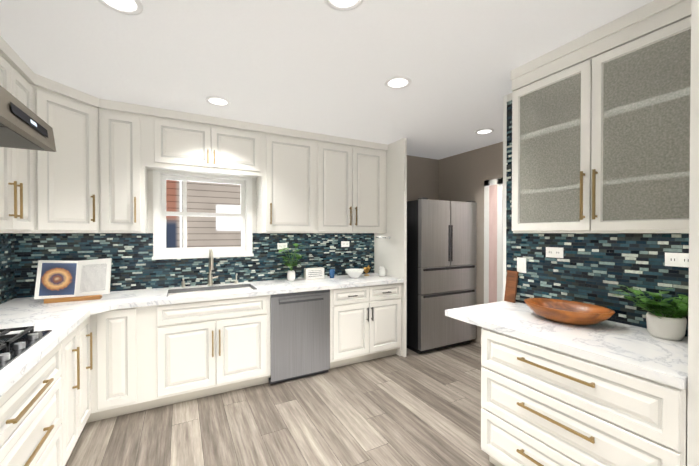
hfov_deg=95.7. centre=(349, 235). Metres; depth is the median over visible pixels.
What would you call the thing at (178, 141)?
upper cabinet
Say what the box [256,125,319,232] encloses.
upper cabinet
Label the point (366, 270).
figurine
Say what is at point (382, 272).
jug
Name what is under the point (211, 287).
sink
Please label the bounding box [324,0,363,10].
recessed light
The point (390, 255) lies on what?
end panel
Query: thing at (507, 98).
wall
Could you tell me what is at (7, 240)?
backsplash
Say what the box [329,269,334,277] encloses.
tumbler
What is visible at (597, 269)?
backsplash
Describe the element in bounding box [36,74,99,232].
upper cabinet
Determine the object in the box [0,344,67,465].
base cabinet
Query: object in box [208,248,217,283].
faucet
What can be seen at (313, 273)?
block sign
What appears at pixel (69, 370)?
base cabinet
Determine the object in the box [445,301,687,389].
island countertop
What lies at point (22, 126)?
range hood
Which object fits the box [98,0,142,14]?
recessed light
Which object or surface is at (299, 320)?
dishwasher
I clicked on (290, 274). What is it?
potted plant
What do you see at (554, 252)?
outlet
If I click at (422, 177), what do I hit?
wall
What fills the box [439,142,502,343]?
wall
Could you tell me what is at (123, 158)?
upper cabinet
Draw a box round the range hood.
[0,85,55,151]
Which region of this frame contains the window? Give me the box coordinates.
[152,170,253,259]
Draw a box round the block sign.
[304,267,323,279]
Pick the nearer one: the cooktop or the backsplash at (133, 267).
the cooktop
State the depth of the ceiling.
1.98 m
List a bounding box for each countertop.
[0,273,403,311]
[0,304,95,395]
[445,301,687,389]
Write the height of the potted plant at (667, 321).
0.248 m
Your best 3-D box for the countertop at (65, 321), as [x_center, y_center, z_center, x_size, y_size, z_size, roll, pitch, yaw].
[-1.537,0.547,1.019,0.638,0.040,2.654,0,1,-28]
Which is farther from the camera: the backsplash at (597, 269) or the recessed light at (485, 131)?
the recessed light at (485, 131)
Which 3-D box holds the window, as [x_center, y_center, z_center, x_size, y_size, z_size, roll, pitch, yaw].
[-1.514,-0.223,3.328,0.950,0.900,0.185,0,1,-28]
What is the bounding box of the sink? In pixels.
[168,284,251,295]
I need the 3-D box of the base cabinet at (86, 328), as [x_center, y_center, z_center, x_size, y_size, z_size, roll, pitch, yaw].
[-2.112,0.995,2.063,0.617,0.875,0.369,0,1,-28]
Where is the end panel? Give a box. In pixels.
[374,138,406,356]
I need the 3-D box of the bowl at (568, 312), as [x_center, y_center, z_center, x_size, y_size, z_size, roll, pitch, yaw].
[1.316,0.470,1.926,0.341,0.097,0.465,0,1,-28]
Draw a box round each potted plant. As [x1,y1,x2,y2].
[277,243,304,280]
[617,285,688,340]
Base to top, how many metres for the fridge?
1.868 m
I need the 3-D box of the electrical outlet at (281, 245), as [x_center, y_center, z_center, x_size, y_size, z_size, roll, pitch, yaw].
[-0.773,0.119,3.648,0.115,0.072,0.008,0,1,-28]
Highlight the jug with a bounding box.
[378,267,387,276]
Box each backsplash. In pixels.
[0,233,15,303]
[16,233,373,297]
[506,100,688,336]
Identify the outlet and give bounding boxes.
[277,243,286,248]
[341,241,348,246]
[546,247,562,257]
[665,252,688,266]
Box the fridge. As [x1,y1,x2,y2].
[406,198,476,353]
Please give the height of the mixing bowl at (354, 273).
0.095 m
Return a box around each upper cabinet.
[0,36,35,232]
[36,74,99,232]
[100,99,147,232]
[144,106,263,177]
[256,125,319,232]
[320,134,387,232]
[511,0,690,232]
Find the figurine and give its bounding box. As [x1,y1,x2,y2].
[363,266,370,275]
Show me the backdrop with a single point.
(204, 197)
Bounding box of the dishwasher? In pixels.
[269,289,329,384]
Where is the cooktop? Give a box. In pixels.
[0,320,51,371]
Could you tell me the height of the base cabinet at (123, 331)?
0.875 m
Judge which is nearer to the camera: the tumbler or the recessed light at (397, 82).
the recessed light at (397, 82)
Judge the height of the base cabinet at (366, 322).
0.875 m
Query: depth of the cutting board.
2.46 m
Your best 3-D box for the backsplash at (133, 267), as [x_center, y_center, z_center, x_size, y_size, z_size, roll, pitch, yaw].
[-1.212,0.239,3.424,3.499,0.535,0.007,0,1,-28]
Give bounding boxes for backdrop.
[166,180,240,247]
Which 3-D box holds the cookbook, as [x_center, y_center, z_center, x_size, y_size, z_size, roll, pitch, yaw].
[-2.215,0.351,2.565,0.462,0.324,0.197,0,1,-28]
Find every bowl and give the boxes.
[345,269,363,277]
[524,298,614,324]
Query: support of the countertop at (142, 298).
on the base cabinet at (204, 348)
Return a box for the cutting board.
[504,270,518,302]
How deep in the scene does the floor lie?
2.41 m
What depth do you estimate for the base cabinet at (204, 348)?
2.73 m
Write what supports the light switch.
attached to the wall at (507, 98)
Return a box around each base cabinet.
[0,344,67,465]
[64,328,83,457]
[80,316,91,425]
[100,308,147,419]
[148,296,271,408]
[272,288,331,383]
[332,284,400,367]
[445,301,687,465]
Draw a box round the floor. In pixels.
[65,340,494,465]
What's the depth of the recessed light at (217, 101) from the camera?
2.65 m
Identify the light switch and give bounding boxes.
[517,257,525,272]
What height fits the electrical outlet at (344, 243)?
0.072 m
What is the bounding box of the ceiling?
[0,0,653,159]
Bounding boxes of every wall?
[26,155,438,297]
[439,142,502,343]
[502,93,686,336]
[687,0,698,465]
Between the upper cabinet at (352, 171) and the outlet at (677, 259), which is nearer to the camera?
the outlet at (677, 259)
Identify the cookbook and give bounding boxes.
[34,258,111,303]
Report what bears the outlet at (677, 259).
attached to the wall at (507, 98)
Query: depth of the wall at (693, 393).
1.15 m
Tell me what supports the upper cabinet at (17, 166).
attached to the wall at (422, 177)
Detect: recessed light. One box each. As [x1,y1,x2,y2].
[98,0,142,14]
[205,96,230,105]
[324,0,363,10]
[385,76,410,88]
[475,128,493,134]
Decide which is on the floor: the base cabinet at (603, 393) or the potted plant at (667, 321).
the base cabinet at (603, 393)

